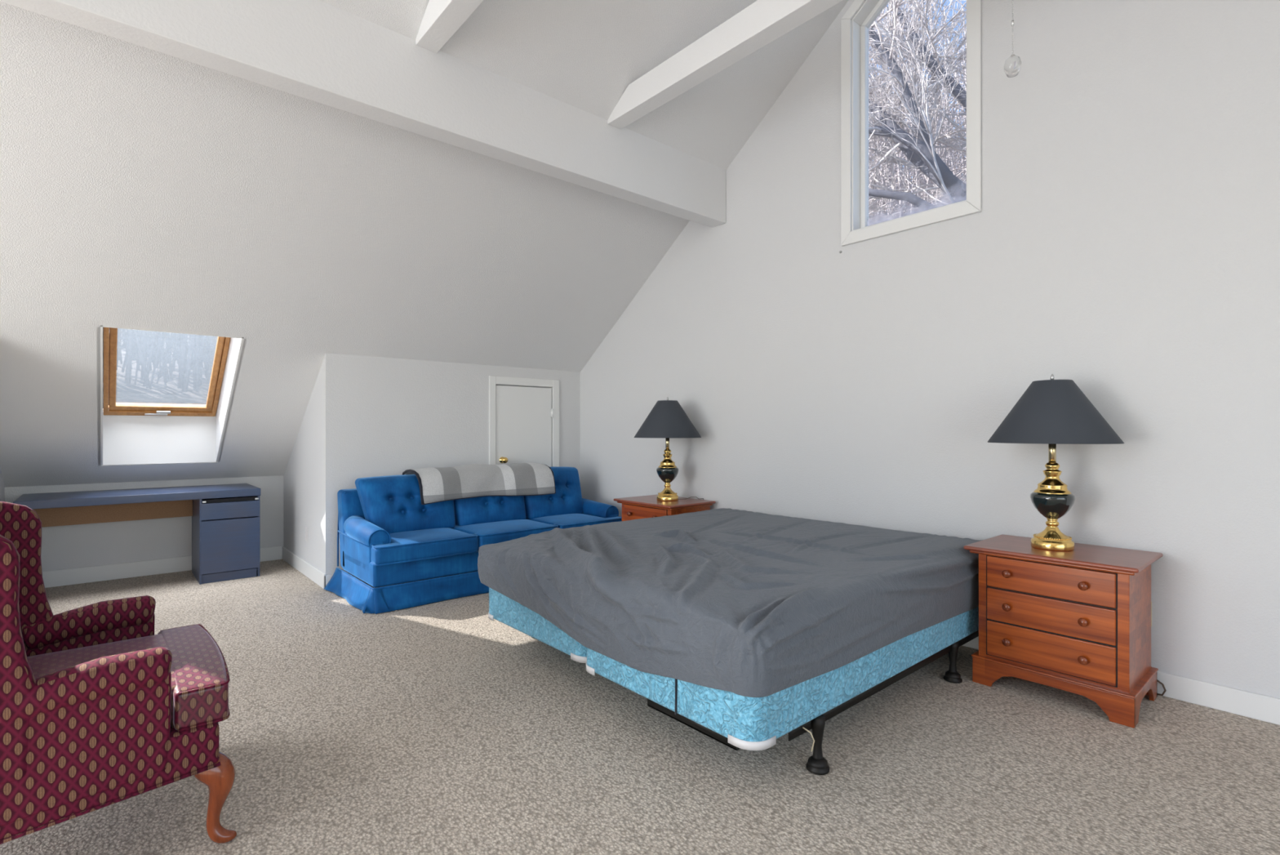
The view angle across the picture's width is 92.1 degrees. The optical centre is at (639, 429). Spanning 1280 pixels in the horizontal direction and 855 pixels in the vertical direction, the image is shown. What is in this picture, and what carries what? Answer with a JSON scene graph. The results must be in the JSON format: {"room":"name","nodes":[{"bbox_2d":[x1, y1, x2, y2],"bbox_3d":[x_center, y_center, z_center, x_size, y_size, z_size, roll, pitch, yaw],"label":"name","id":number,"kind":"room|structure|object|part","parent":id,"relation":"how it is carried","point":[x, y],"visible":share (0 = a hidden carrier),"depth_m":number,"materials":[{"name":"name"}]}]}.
{"room":"bedroom","nodes":[
{"label":"bedroom","id":0,"kind":"room"},
{"bbox_2d":[0,465,4,501],"bbox_3d":[-4.471,0.322,4.179,0.120,1.855,1.599,0,0,-41],"label":"wall","id":1,"kind":"structure","parent":0,"point":[2,483],"depth_m":4.63,"materials":[{"name":"white paint"}]},
{"bbox_2d":[4,475,283,571],"bbox_3d":[-4.210,0.846,5.413,2.092,0.809,0.120,0,0,-41],"label":"wall","id":2,"kind":"structure","parent":0,"point":[89,544],"depth_m":5.25,"materials":[{"name":"white paint"}]},
{"bbox_2d":[42,545,282,587],"bbox_3d":[-4.171,1.185,5.358,1.878,0.130,0.014,0,0,-41],"label":"baseboard","id":3,"kind":"structure","parent":2,"relation":"attached to","point":[55,578],"depth_m":5.20,"materials":[{"name":"white paint"}]},
{"bbox_2d":[283,352,328,574],"bbox_3d":[-2.990,0.322,5.467,0.020,1.855,1.599,0,0,-41],"label":"wall","id":4,"kind":"structure","parent":0,"point":[305,477],"depth_m":5.19,"materials":[{"name":"white paint"}]},
{"bbox_2d":[282,546,325,588],"bbox_3d":[-2.966,1.190,5.413,0.014,0.120,1.513,0,0,-41],"label":"baseboard","id":5,"kind":"structure","parent":4,"relation":"attached to","point":[314,574],"depth_m":5.30,"materials":[{"name":"white paint"}]},
{"bbox_2d":[305,526,307,542],"bbox_3d":[-2.864,0.896,5.300,0.009,0.120,0.074,0,0,-41],"label":"wall outlet","id":6,"kind":"object","parent":4,"relation":"attached to","point":[306,528],"visible":1,"depth_m":5.29,"materials":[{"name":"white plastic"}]},
{"bbox_2d":[0,0,848,487],"bbox_3d":[-1.674,-1.851,0.986,8.969,4.583,10.004,0,0,-41],"label":"ceiling","id":7,"kind":"structure","parent":0,"point":[141,187],"depth_m":3.93,"materials":[{"name":"white paint"}]},
{"bbox_2d":[96,324,246,465],"bbox_3d":[-3.584,-0.359,4.693,0.812,1.284,1.401,0,0,-41],"label":"window","id":8,"kind":"structure","parent":7,"relation":"attached to","point":[131,433],"depth_m":5.08,"materials":[{"name":"white paint"}]},
{"bbox_3d":[-4.013,-0.141,5.139,0.170,0.038,0.042,0,0,-41],"label":"handle","id":9,"kind":"part","parent":8,"relation":"part of","materials":[{"name":"metal"}]},
{"bbox_3d":[-3.653,-0.550,4.772,0.680,0.778,1.092,0,0,-41],"label":"sash","id":10,"kind":"part","parent":8,"relation":"part of","materials":[{"name":"brown wood"}]},
{"bbox_3d":[-3.653,-0.548,4.772,0.744,0.858,1.191,0,0,-41],"label":"frame","id":11,"kind":"part","parent":8,"relation":"part of","materials":[{"name":"brown wood"}]},
{"bbox_3d":[-3.654,-0.557,4.773,0.612,0.703,1.004,0,0,-41],"label":"pane","id":12,"kind":"part","parent":8,"relation":"part of","materials":[{"name":"clear glass"}]},
{"bbox_2d":[415,0,483,53],"bbox_3d":[0.602,-2.146,1.321,0.118,0.172,5.359,0,0,-41],"label":"beam","id":13,"kind":"structure","parent":7,"relation":"attached to","point":[442,19],"depth_m":3.14,"materials":[{"name":"white paint"}]},
{"bbox_2d":[607,0,842,128],"bbox_3d":[1.583,-2.146,2.174,0.117,0.172,5.359,0,0,-41],"label":"beam","id":14,"kind":"structure","parent":7,"relation":"attached to","point":[762,22],"depth_m":3.45,"materials":[{"name":"white paint"}]},
{"bbox_2d":[1004,0,1021,77],"bbox_3d":[0.788,-2.349,1.306,0.032,3.201,0.032,0,0,-41],"label":"pull chain","id":15,"kind":"object","parent":7,"relation":"hanging from","point":[1012,66],"visible":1,"depth_m":1.30,"materials":[{"name":"metal"}]},
{"bbox_2d":[1004,53,1021,77],"bbox_3d":[0.788,-0.771,1.306,0.032,0.045,0.032,0,0,-41],"label":"pendant","id":16,"kind":"object","parent":15,"relation":"attached to","point":[1012,66],"depth_m":1.30,"materials":[{"name":"glass"}]},
{"bbox_3d":[0.788,-2.370,1.306,0.005,3.160,0.005,0,0,-19],"label":"chain","id":17,"kind":"part","parent":15,"relation":"part of","materials":[{"name":"metal"}]},
{"bbox_2d":[328,353,580,574],"bbox_3d":[-1.544,0.322,5.745,2.527,1.855,0.120,0,0,-41],"label":"wall","id":18,"kind":"structure","parent":0,"point":[387,416],"depth_m":5.29,"materials":[{"name":"white paint"}]},
{"bbox_2d":[324,571,365,587],"bbox_3d":[-1.556,1.195,5.646,2.447,0.110,0.014,0,0,-41],"label":"baseboard","id":19,"kind":"structure","parent":18,"relation":"attached to","point":[327,577],"depth_m":4.86,"materials":[{"name":"white paint"}]},
{"bbox_2d":[488,375,559,466],"bbox_3d":[-1.140,0.246,6.051,0.775,1.507,0.209,0,0,-41],"label":"door","id":20,"kind":"structure","parent":18,"relation":"in","point":[520,417],"depth_m":6.02,"materials":[{"name":"white paint"}]},
{"bbox_3d":[-1.285,0.285,5.835,0.060,0.060,0.073,0,0,-41],"label":"knob","id":21,"kind":"part","parent":20,"relation":"part of","materials":[{"name":"gold metal"}]},
{"bbox_2d":[0,559,1279,854],"bbox_3d":[-1.695,1.310,1.110,9.100,0.120,10.100,0,0,-41],"label":"floor","id":22,"kind":"structure","parent":0,"point":[442,727],"depth_m":2.30,"materials":[{"name":"carpet"}]},
{"bbox_2d":[0,501,236,844],"bbox_3d":[-1.796,0.694,1.884,0.857,1.118,0.842,0,0,-41],"label":"chair","id":23,"kind":"object","parent":22,"relation":"on","point":[99,709],"visible":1,"depth_m":1.71,"materials":[{"name":"red fabric"}]},
{"bbox_3d":[-1.575,0.815,1.590,0.591,0.388,0.108,0,0,-41],"label":"armrest","id":24,"kind":"part","parent":23,"relation":"part of","materials":[{"name":"red fabric"}]},
{"bbox_3d":[-2.056,0.815,2.144,0.591,0.388,0.108,0,0,-41],"label":"armrest","id":25,"kind":"part","parent":23,"relation":"part of","materials":[{"name":"red fabric"}]},
{"bbox_2d":[26,624,228,729],"bbox_3d":[-1.704,0.814,1.964,0.606,0.126,0.744,0,0,-41],"label":"seat cushion","id":26,"kind":"object","parent":23,"relation":"on","point":[199,688],"depth_m":2.02,"materials":[{"name":"red fabric"}]},
{"bbox_3d":[-1.279,1.108,1.860,0.109,0.281,0.085,0,0,-24],"label":"leg","id":27,"kind":"part","parent":23,"relation":"part of","materials":[{"name":"brown wood"}]},
{"bbox_2d":[13,483,261,584],"bbox_3d":[-4.018,0.874,5.037,1.488,0.752,0.675,0,0,-41],"label":"desk","id":28,"kind":"object","parent":22,"relation":"on","point":[226,518],"visible":0.98,"depth_m":5.08,"materials":[{"name":"wood"}]},
{"bbox_3d":[-4.297,0.655,5.047,1.040,0.189,0.016,0,0,-41],"label":"modesty panel","id":29,"kind":"part","parent":28,"relation":"part of","materials":[{"name":"brown wood"}]},
{"bbox_3d":[-3.403,0.667,5.137,0.416,0.134,0.018,0,0,-41],"label":"drawer","id":30,"kind":"part","parent":28,"relation":"part of","materials":[{"name":"blue wood"}]},
{"bbox_3d":[-3.403,0.957,5.137,0.416,0.430,0.018,0,0,-41],"label":"door","id":31,"kind":"part","parent":28,"relation":"part of","materials":[{"name":"blue wood"}]},
{"bbox_2d":[324,466,622,613],"bbox_3d":[-1.281,0.796,5.234,2.338,0.906,0.941,0,0,-41],"label":"sofa","id":32,"kind":"object","parent":22,"relation":"on","point":[388,537],"visible":0.69,"depth_m":4.70,"materials":[{"name":"blue fabric"}]},
{"bbox_3d":[-1.484,0.775,5.509,2.208,0.610,0.261,0,0,-41],"label":"frame","id":33,"kind":"part","parent":32,"relation":"part of","materials":[{"name":"blue fabric"}]},
{"bbox_3d":[-2.017,0.830,4.551,0.173,0.340,0.625,0,0,-41],"label":"armrest","id":34,"kind":"part","parent":32,"relation":"part of","materials":[{"name":"blue fabric"}]},
{"bbox_2d":[355,474,455,533],"bbox_3d":[-1.843,0.587,4.915,0.742,0.447,0.285,0,0,-41],"label":"cushion","id":35,"kind":"object","parent":32,"relation":"on","point":[392,503],"depth_m":4.79,"materials":[{"name":"blue fabric"}]},
{"bbox_2d":[370,527,477,564],"bbox_3d":[-1.735,0.854,4.693,0.754,0.143,0.719,0,0,-41],"label":"seat cushion","id":36,"kind":"object","parent":32,"relation":"on","point":[409,545],"depth_m":4.47,"materials":[{"name":"blue fabric"}]},
{"bbox_2d":[402,462,555,504],"bbox_3d":[-1.369,0.441,5.360,1.278,0.289,0.411,0,0,-41],"label":"throw blanket","id":37,"kind":"object","parent":32,"relation":"on","point":[436,485],"visible":0.98,"depth_m":5.22,"materials":[{"name":"grey fabric"}]},
{"bbox_2d":[453,495,525,525],"bbox_3d":[-1.319,0.577,5.371,0.670,0.467,0.290,0,0,-41],"label":"cushion","id":38,"kind":"object","parent":32,"relation":"on","point":[482,509],"depth_m":5.24,"materials":[{"name":"blue fabric"}]},
{"bbox_2d":[452,519,557,549],"bbox_3d":[-1.176,0.853,5.180,0.721,0.142,0.720,0,0,-41],"label":"seat cushion","id":39,"kind":"object","parent":32,"relation":"on","point":[486,531],"depth_m":4.98,"materials":[{"name":"blue fabric"}]},
{"bbox_2d":[524,466,582,519],"bbox_3d":[-0.832,0.582,5.794,0.639,0.457,0.287,0,0,-41],"label":"cushion","id":40,"kind":"object","parent":32,"relation":"on","point":[567,499],"depth_m":5.75,"materials":[{"name":"blue fabric"}]},
{"bbox_2d":[525,513,622,528],"bbox_3d":[-0.629,0.854,5.655,0.721,0.143,0.719,0,0,-41],"label":"seat cushion","id":41,"kind":"object","parent":32,"relation":"on","point":[561,520],"depth_m":5.49,"materials":[{"name":"blue fabric"}]},
{"bbox_3d":[-0.458,0.830,5.907,0.173,0.340,0.625,0,0,-41],"label":"armrest","id":42,"kind":"part","parent":32,"relation":"part of","materials":[{"name":"blue fabric"}]},
{"bbox_2d":[613,494,715,520],"bbox_3d":[0.195,0.912,5.082,0.515,0.676,0.690,0,0,-41],"label":"nightstand","id":43,"kind":"object","parent":22,"relation":"on","point":[642,506],"visible":0.17,"depth_m":4.94,"materials":[{"name":"brown wood"}]},
{"bbox_3d":[0.039,0.690,4.941,0.014,0.147,0.510,0,0,-41],"label":"drawer","id":44,"kind":"part","parent":43,"relation":"part of","materials":[{"name":"brown wood"}]},
{"bbox_3d":[0.197,0.602,5.084,0.470,0.016,0.653,0,0,-41],"label":"cornice","id":45,"kind":"part","parent":43,"relation":"part of","materials":[{"name":"brown wood"}]},
{"bbox_2d":[633,396,703,501],"bbox_3d":[0.225,0.164,5.051,0.552,0.873,0.552,0,0,-41],"label":"table lamp","id":46,"kind":"object","parent":43,"relation":"on","point":[667,419],"visible":1,"depth_m":4.94,"materials":[{"name":"black fabric"}]},
{"bbox_3d":[0.225,-0.088,5.051,0.552,0.302,0.552,0,0,-41],"label":"lamp shade","id":47,"kind":"part","parent":46,"relation":"part of","materials":[{"name":"black fabric"}]},
{"bbox_3d":[0.225,0.104,5.051,0.031,0.118,0.031,0,0,-41],"label":"rod","id":48,"kind":"part","parent":46,"relation":"part of","materials":[{"name":"gold metal"}]},
{"bbox_2d":[531,630,978,774],"bbox_3d":[0.506,1.152,3.426,1.980,0.196,2.019,0,0,-41],"label":"frame","id":49,"kind":"object","parent":22,"relation":"on","point":[816,763],"visible":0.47,"depth_m":2.36,"materials":[{"name":"black metal"}]},
{"bbox_2d":[488,586,586,662],"bbox_3d":[0.212,0.963,3.817,2.074,0.190,0.987,0,0,-41],"label":"box spring","id":50,"kind":"object","parent":49,"relation":"on","point":[502,608],"visible":0.23,"depth_m":3.12,"materials":[{"name":"blue fabric"}]},
{"bbox_2d":[477,507,982,697],"bbox_3d":[0.503,0.749,3.415,2.194,0.401,2.037,0,0,-41],"label":"mattress","id":51,"kind":"object","parent":50,"relation":"on","point":[742,602],"visible":0.98,"depth_m":2.64,"materials":[{"name":"grey fabric"}]},
{"bbox_3d":[0.203,1.079,2.311,0.060,0.042,0.460,0,0,-41],"label":"foot rail","id":52,"kind":"part","parent":49,"relation":"part of","materials":[{"name":"black metal"}]},
{"bbox_2d":[586,606,978,750],"bbox_3d":[0.830,0.963,3.053,2.074,0.190,0.987,0,0,-41],"label":"box spring","id":53,"kind":"object","parent":49,"relation":"on","point":[748,723],"visible":0.34,"depth_m":2.30,"materials":[{"name":"blue fabric"}]},
{"bbox_3d":[0.608,1.114,2.220,0.046,0.092,0.016,0,0,-12],"label":"cord","id":54,"kind":"part","parent":49,"relation":"part of","materials":[{"name":"beige plastic"}]},
{"bbox_2d":[805,755,829,774],"bbox_3d":[0.654,1.226,2.272,0.084,0.047,0.084,0,0,-41],"label":"cup","id":55,"kind":"object","parent":49,"relation":"on","point":[818,765],"depth_m":2.25,"materials":[{"name":"black plastic"}]},
{"bbox_3d":[0.654,1.130,2.272,0.052,0.152,0.052,0,0,-41],"label":"leg","id":56,"kind":"part","parent":49,"relation":"part of","materials":[{"name":"black metal"}]},
{"bbox_3d":[1.191,1.077,2.783,1.790,0.046,0.035,0,0,-41],"label":"rail","id":57,"kind":"part","parent":49,"relation":"part of","materials":[{"name":"black metal"}]},
{"bbox_2d":[943,670,962,683],"bbox_3d":[1.561,1.226,3.081,0.084,0.047,0.084,0,0,-41],"label":"cup","id":58,"kind":"object","parent":49,"relation":"on","point":[952,676],"depth_m":3.06,"materials":[{"name":"black plastic"}]},
{"bbox_3d":[1.561,1.130,3.081,0.052,0.152,0.052,0,0,-41],"label":"leg","id":59,"kind":"part","parent":49,"relation":"part of","materials":[{"name":"black metal"}]},
{"bbox_2d":[963,534,1163,728],"bbox_3d":[2.026,0.912,2.978,0.515,0.676,0.690,0,0,-41],"label":"nightstand","id":60,"kind":"object","parent":22,"relation":"on","point":[1077,620],"visible":1,"depth_m":2.80,"materials":[{"name":"brown wood"}]},
{"bbox_3d":[1.747,1.011,2.942,0.032,0.038,0.038,0,0,-41],"label":"knob","id":61,"kind":"part","parent":60,"relation":"part of","materials":[{"name":"brown wood"}]},
{"bbox_3d":[1.747,0.844,2.942,0.032,0.038,0.038,0,0,-41],"label":"knob","id":62,"kind":"part","parent":60,"relation":"part of","materials":[{"name":"brown wood"}]},
{"bbox_3d":[1.747,0.685,2.942,0.032,0.038,0.038,0,0,-41],"label":"knob","id":63,"kind":"part","parent":60,"relation":"part of","materials":[{"name":"brown wood"}]},
{"bbox_3d":[1.870,1.015,2.836,0.014,0.166,0.510,0,0,-41],"label":"drawer","id":64,"kind":"part","parent":60,"relation":"part of","materials":[{"name":"brown wood"}]},
{"bbox_3d":[1.870,0.848,2.836,0.014,0.152,0.510,0,0,-41],"label":"drawer","id":65,"kind":"part","parent":60,"relation":"part of","materials":[{"name":"brown wood"}]},
{"bbox_3d":[1.870,0.690,2.836,0.014,0.147,0.510,0,0,-41],"label":"drawer","id":66,"kind":"part","parent":60,"relation":"part of","materials":[{"name":"brown wood"}]},
{"bbox_3d":[2.028,0.602,2.979,0.470,0.016,0.653,0,0,-41],"label":"cornice","id":67,"kind":"part","parent":60,"relation":"part of","materials":[{"name":"brown wood"}]},
{"bbox_2d":[987,373,1124,551],"bbox_3d":[2.006,0.151,3.004,0.552,0.847,0.552,0,0,-41],"label":"table lamp","id":68,"kind":"object","parent":60,"relation":"on","point":[1052,412],"visible":1,"depth_m":2.91,"materials":[{"name":"black fabric"}]},
{"bbox_3d":[2.006,0.104,3.004,0.031,0.118,0.031,0,0,-41],"label":"rod","id":69,"kind":"part","parent":68,"relation":"part of","materials":[{"name":"gold metal"}]},
{"bbox_3d":[2.006,-0.088,3.004,0.552,0.302,0.552,0,0,-41],"label":"lamp shade","id":70,"kind":"part","parent":68,"relation":"part of","materials":[{"name":"black fabric"}]},
{"bbox_3d":[2.036,1.120,2.979,0.474,0.010,0.647,0,0,-41],"label":"plinth moulding","id":71,"kind":"part","parent":60,"relation":"part of","materials":[{"name":"brown wood"}]},
{"bbox_3d":[1.947,1.011,2.713,0.032,0.038,0.038,0,0,-41],"label":"knob","id":72,"kind":"part","parent":60,"relation":"part of","materials":[{"name":"brown wood"}]},
{"bbox_3d":[1.947,0.844,2.713,0.032,0.038,0.038,0,0,-41],"label":"knob","id":73,"kind":"part","parent":60,"relation":"part of","materials":[{"name":"brown wood"}]},
{"bbox_3d":[1.947,0.685,2.713,0.032,0.038,0.038,0,0,-41],"label":"knob","id":74,"kind":"part","parent":60,"relation":"part of","materials":[{"name":"brown wood"}]},
{"bbox_2d":[1156,679,1166,695],"bbox_3d":[2.420,1.207,2.915,0.015,0.081,0.099,0,0,-41],"label":"power cord","id":75,"kind":"object","parent":22,"relation":"on","point":[1159,682],"visible":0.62,"depth_m":2.89,"materials":[{"name":"black plastic"}]},
{"bbox_2d":[580,0,1279,698],"bbox_3d":[2.105,-1.416,3.414,0.120,5.332,8.388,0,0,-41],"label":"wall","id":76,"kind":"structure","parent":0,"point":[1123,243],"depth_m":3.33,"materials":[{"name":"white paint"}]},
{"bbox_2d":[0,0,725,226],"bbox_3d":[-2.666,-1.903,2.127,8.769,0.493,0.150,0,0,-41],"label":"beam","id":77,"kind":"structure","parent":76,"relation":"attached to","point":[317,51],"depth_m":3.26,"materials":[{"name":"white paint"}]},
{"bbox_2d":[840,0,981,245],"bbox_3d":[1.704,-2.327,3.883,0.170,2.173,0.877,0,0,-41],"label":"window","id":78,"kind":"structure","parent":76,"relation":"in","point":[855,23],"depth_m":4.11,"materials":[{"name":"white paint"}]},
{"bbox_3d":[1.747,-2.288,3.912,0.004,1.845,0.660,0,0,-41],"label":"pane","id":79,"kind":"part","parent":78,"relation":"part of","materials":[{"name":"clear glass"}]},
{"bbox_3d":[1.740,-2.297,3.917,0.050,1.933,0.713,0,0,-41],"label":"sash","id":80,"kind":"part","parent":78,"relation":"part of","materials":[{"name":"clear glass"}]},
{"bbox_2d":[961,635,1279,724],"bbox_3d":[2.087,1.195,3.332,0.014,0.110,8.288,0,0,-41],"label":"baseboard","id":81,"kind":"structure","parent":76,"relation":"attached to","point":[1237,701],"depth_m":2.75,"materials":[{"name":"white paint"}]},
{"bbox_2d":[1151,601,1151,626],"bbox_3d":[2.410,0.876,2.965,0.009,0.120,0.074,0,0,-41],"label":"wall outlet","id":82,"kind":"object","parent":76,"relation":"attached to","point":[1151,602],"visible":0.14,"depth_m":2.94,"materials":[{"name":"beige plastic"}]},
{"label":"outside","id":83,"kind":"structure","parent":0,"visible":0},
{"bbox_2d":[102,329,210,408],"bbox_3d":[-4.627,-4.033,23.942,117.542,13.193,76.971,0,0,-14],"label":"hillside","id":84,"kind":"structure","parent":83,"point":[175,397],"depth_m":21.54,"materials":[{"name":"white snow"}]},
{"bbox_2d":[102,326,217,391],"bbox_3d":[-17.131,-7.149,19.451,19.467,12.273,13.654,0,0,-41],"label":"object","id":85,"kind":"object","parent":84,"relation":"on","point":[197,340],"visible":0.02,"depth_m":17.40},
{"bbox_2d":[868,0,966,225],"bbox_3d":[4.001,-3.921,8.533,7.076,10.030,5.987,0,0,28],"label":"tree","id":86,"kind":"object","parent":84,"relation":"on","point":[918,148],"visible":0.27,"depth_m":7.99,"materials":[{"name":"grey plant"}]},
{"bbox_2d":[868,0,966,225],"bbox_3d":[7.155,-5.480,17.389,14.233,13.154,14.009,0,0,-38],"label":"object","id":87,"kind":"object","parent":84,"relation":"on","point":[962,166],"visible":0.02,"depth_m":12.90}
]}

